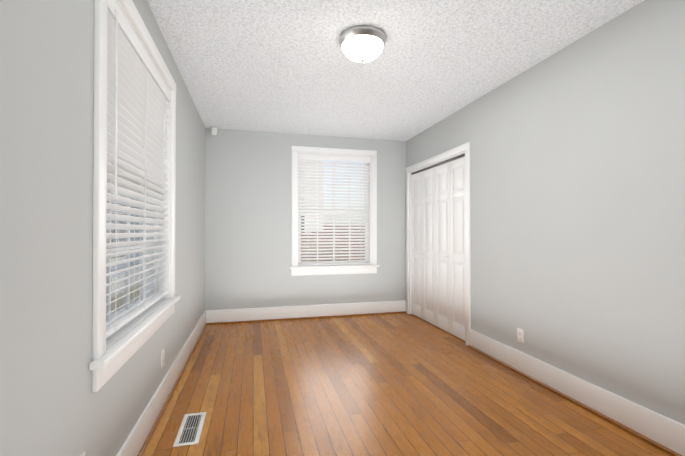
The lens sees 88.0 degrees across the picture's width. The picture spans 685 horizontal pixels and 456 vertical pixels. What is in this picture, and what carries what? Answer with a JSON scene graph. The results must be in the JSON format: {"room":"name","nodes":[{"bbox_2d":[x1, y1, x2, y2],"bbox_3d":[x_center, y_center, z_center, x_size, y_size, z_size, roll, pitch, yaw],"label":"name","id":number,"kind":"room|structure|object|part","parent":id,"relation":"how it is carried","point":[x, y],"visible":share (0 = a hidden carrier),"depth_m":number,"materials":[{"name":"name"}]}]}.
{"room":"empty bedroom","nodes":[
{"label":"empty bedroom","id":0,"kind":"room"},
{"bbox_2d":[0,0,204,455],"bbox_3d":[-1.006,-0.061,1.255,0.180,2.440,6.795,0,0,-14],"label":"wall","id":1,"kind":"structure","parent":0,"point":[52,403],"depth_m":1.10,"materials":[{"name":"grey paint"}]},
{"bbox_2d":[89,0,179,391],"bbox_3d":[-1.165,-0.233,1.954,0.252,1.693,1.401,0,0,-14],"label":"window","id":2,"kind":"structure","parent":1,"relation":"in","point":[113,353],"depth_m":1.73,"materials":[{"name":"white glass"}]},
{"bbox_3d":[-1.196,-0.252,1.946,0.039,1.395,1.083,0,0,-14],"label":"glass","id":3,"kind":"part","parent":2,"relation":"part of","materials":[{"name":"clear glass"}]},
{"bbox_3d":[-1.196,-0.252,1.946,0.068,1.477,1.165,0,0,-14],"label":"left window sashes","id":4,"kind":"part","parent":2,"relation":"part of","materials":[{"name":"white wood"}]},
{"bbox_2d":[106,0,169,337],"bbox_3d":[-1.123,-0.266,1.965,0.059,1.445,1.167,0,0,-14],"label":"window blind","id":5,"kind":"object","parent":2,"relation":"attached to","point":[141,83],"visible":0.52,"depth_m":1.83,"materials":[{"name":"white plastic"}]},
{"bbox_2d":[109,9,117,329],"bbox_3d":[-1.003,-0.253,1.543,0.080,1.394,0.034,0,0,19],"label":"blind cord","id":6,"kind":"object","parent":5,"relation":"attached to","point":[116,74],"depth_m":1.52,"materials":[{"name":"white fabric"}]},
{"bbox_2d":[134,107,145,280],"bbox_3d":[-1.123,-0.247,1.967,0.056,1.391,0.007,0,0,-14],"label":"blind cord","id":7,"kind":"object","parent":5,"relation":"attached to","point":[140,107],"depth_m":1.97,"materials":[{"name":"white fabric"}]},
{"bbox_2d":[155,89,167,294],"bbox_3d":[-1.217,-0.244,2.394,0.035,1.391,0.079,0,-1,40],"label":"blind cord","id":8,"kind":"object","parent":5,"relation":"attached to","point":[160,89],"depth_m":2.39,"materials":[{"name":"white fabric"}]},
{"bbox_2d":[116,310,206,455],"bbox_3d":[-0.904,1.073,1.271,0.030,0.173,6.435,0,0,-14],"label":"baseboard","id":9,"kind":"structure","parent":1,"relation":"attached to","point":[138,438],"depth_m":2.20,"materials":[{"name":"white wood"}]},
{"bbox_2d":[161,348,163,368],"bbox_3d":[-1.183,0.853,2.334,0.008,0.115,0.070,0,0,-14],"label":"electrical outlet","id":10,"kind":"object","parent":1,"relation":"attached to","point":[162,358],"visible":1,"depth_m":2.32,"materials":[{"name":"white plastic"}]},
{"bbox_2d":[205,128,405,309],"bbox_3d":[-0.420,-0.031,4.813,2.694,2.440,0.180,0,0,-14],"label":"wall","id":11,"kind":"structure","parent":0,"point":[248,195],"depth_m":4.59,"materials":[{"name":"grey paint"}]},
{"bbox_2d":[210,127,216,134],"bbox_3d":[-1.599,-1.203,4.380,0.090,0.094,0.064,0,-1,41],"label":"detector","id":12,"kind":"object","parent":11,"relation":"attached to","point":[213,130],"visible":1,"depth_m":4.35,"materials":[{"name":"white plastic"}]},
{"bbox_2d":[206,300,405,324],"bbox_3d":[-0.395,1.101,4.702,2.662,0.173,0.030,0,0,-14],"label":"baseboard","id":13,"kind":"structure","parent":11,"relation":"attached to","point":[225,316],"depth_m":4.67,"materials":[{"name":"white wood"}]},
{"bbox_2d":[289,146,379,275],"bbox_3d":[-0.117,-0.233,4.875,1.236,1.705,0.252,0,0,-14],"label":"window","id":14,"kind":"structure","parent":11,"relation":"in","point":[297,270],"depth_m":4.81,"materials":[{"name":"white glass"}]},
{"bbox_3d":[-0.124,-0.251,4.906,0.918,1.407,0.039,0,0,-14],"label":"glass","id":15,"kind":"part","parent":14,"relation":"part of","materials":[{"name":"clear glass"}]},
{"bbox_3d":[-0.124,-0.251,4.906,1.000,1.489,0.068,0,0,-14],"label":"far window sashes","id":16,"kind":"part","parent":14,"relation":"part of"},
{"bbox_2d":[298,154,369,265],"bbox_3d":[-0.106,-0.251,4.833,1.002,1.487,0.059,0,0,-14],"label":"window blind","id":17,"kind":"object","parent":14,"relation":"attached to","point":[336,172],"visible":0.85,"depth_m":4.82,"materials":[{"name":"white plastic"}]},
{"bbox_2d":[304,157,307,263],"bbox_3d":[-0.473,-0.234,4.724,0.040,1.433,0.085,0,-1,28],"label":"blind cord","id":18,"kind":"object","parent":17,"relation":"attached to","point":[307,194],"depth_m":4.70,"materials":[{"name":"white fabric"}]},
{"bbox_2d":[364,160,364,218],"bbox_3d":[0.271,-0.234,4.911,0.088,1.436,0.042,0,-1,31],"label":"blind cord","id":19,"kind":"object","parent":17,"relation":"attached to","point":[364,160],"depth_m":4.90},
{"bbox_2d":[147,0,643,140],"bbox_3d":[0.775,-1.337,1.714,3.854,0.120,6.795,0,0,-14],"label":"ceiling","id":20,"kind":"structure","parent":0,"point":[282,66],"depth_m":2.60,"materials":[{"name":"white paint"}]},
{"bbox_2d":[339,25,385,62],"bbox_3d":[0.134,-1.190,2.369,0.316,0.162,0.316,0,0,-14],"label":"ceiling light","id":21,"kind":"object","parent":20,"relation":"attached to","point":[362,44],"visible":1,"depth_m":2.28,"materials":[{"name":"white glass"}]},
{"bbox_2d":[142,313,672,455],"bbox_3d":[0.775,1.223,1.693,3.854,0.120,6.795,0,0,-14],"label":"floor","id":22,"kind":"structure","parent":0,"point":[399,384],"depth_m":2.41,"materials":[{"name":"brown wood"}]},
{"bbox_2d":[173,412,205,446],"bbox_3d":[-0.884,1.163,2.067,0.128,0.006,0.345,0,0,-14],"label":"floor vent","id":23,"kind":"object","parent":22,"relation":"in","point":[190,433],"visible":1,"depth_m":2.04,"materials":[{"name":"metal"}]},
{"bbox_2d":[406,0,684,424],"bbox_3d":[1.781,-0.054,1.957,0.180,2.441,6.795,0,0,-14],"label":"wall","id":24,"kind":"structure","parent":0,"point":[577,198],"depth_m":2.29,"materials":[{"name":"grey paint"}]},
{"bbox_2d":[411,156,464,340],"bbox_3d":[1.138,0.211,4.296,0.033,1.923,1.332,0,0,-14],"label":"closet door","id":25,"kind":"structure","parent":24,"relation":"in","point":[437,237],"depth_m":4.19,"materials":[{"name":"white wood"}]},
{"bbox_2d":[411,314,464,342],"bbox_3d":[1.140,1.180,4.289,0.070,0.008,1.340,0,0,-14],"label":"door track","id":26,"kind":"object","parent":24,"relation":"attached to","point":[439,328],"depth_m":4.13,"materials":[{"name":"brown wood"}]},
{"bbox_2d":[406,142,470,345],"bbox_3d":[1.177,0.160,4.307,0.202,2.050,1.510,0,0,-14],"label":"door frame","id":27,"kind":"structure","parent":24,"relation":"attached to","point":[460,151],"depth_m":3.85,"materials":[{"name":"wood"}]},
{"bbox_2d":[517,328,523,343],"bbox_3d":[1.448,0.873,2.886,0.008,0.115,0.070,0,0,-14],"label":"electrical outlet","id":28,"kind":"object","parent":24,"relation":"attached to","point":[520,335],"visible":1,"depth_m":2.88,"materials":[{"name":"white plastic"}]},
{"bbox_2d":[405,311,684,455],"bbox_3d":[1.679,1.078,1.922,0.030,0.173,6.435,0,0,-14],"label":"baseboard","id":29,"kind":"structure","parent":24,"relation":"attached to","point":[664,433],"depth_m":2.25,"materials":[{"name":"white wood"}]},
{"label":"outside","id":30,"kind":"structure","parent":0,"visible":0},
{"bbox_3d":[-3.723,1.901,12.396,28.000,0.200,42.000,0,0,-14],"label":"ground","id":31,"kind":"structure","parent":30,"visible":0},
{"bbox_2d":[301,159,322,232],"bbox_3d":[-2.866,-1.315,16.490,3.450,6.300,6.800,0,0,-14],"label":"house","id":32,"kind":"structure","parent":31,"relation":"on","point":[314,198],"depth_m":13.81,"materials":[{"name":"white"}]},
{"bbox_2d":[301,226,364,261],"bbox_3d":[0.973,0.827,8.442,7.972,1.884,0.150,0,0,-14],"label":"fence","id":33,"kind":"object","parent":31,"relation":"on","point":[332,244],"depth_m":8.07,"materials":[{"name":"brown wood"}]}
]}

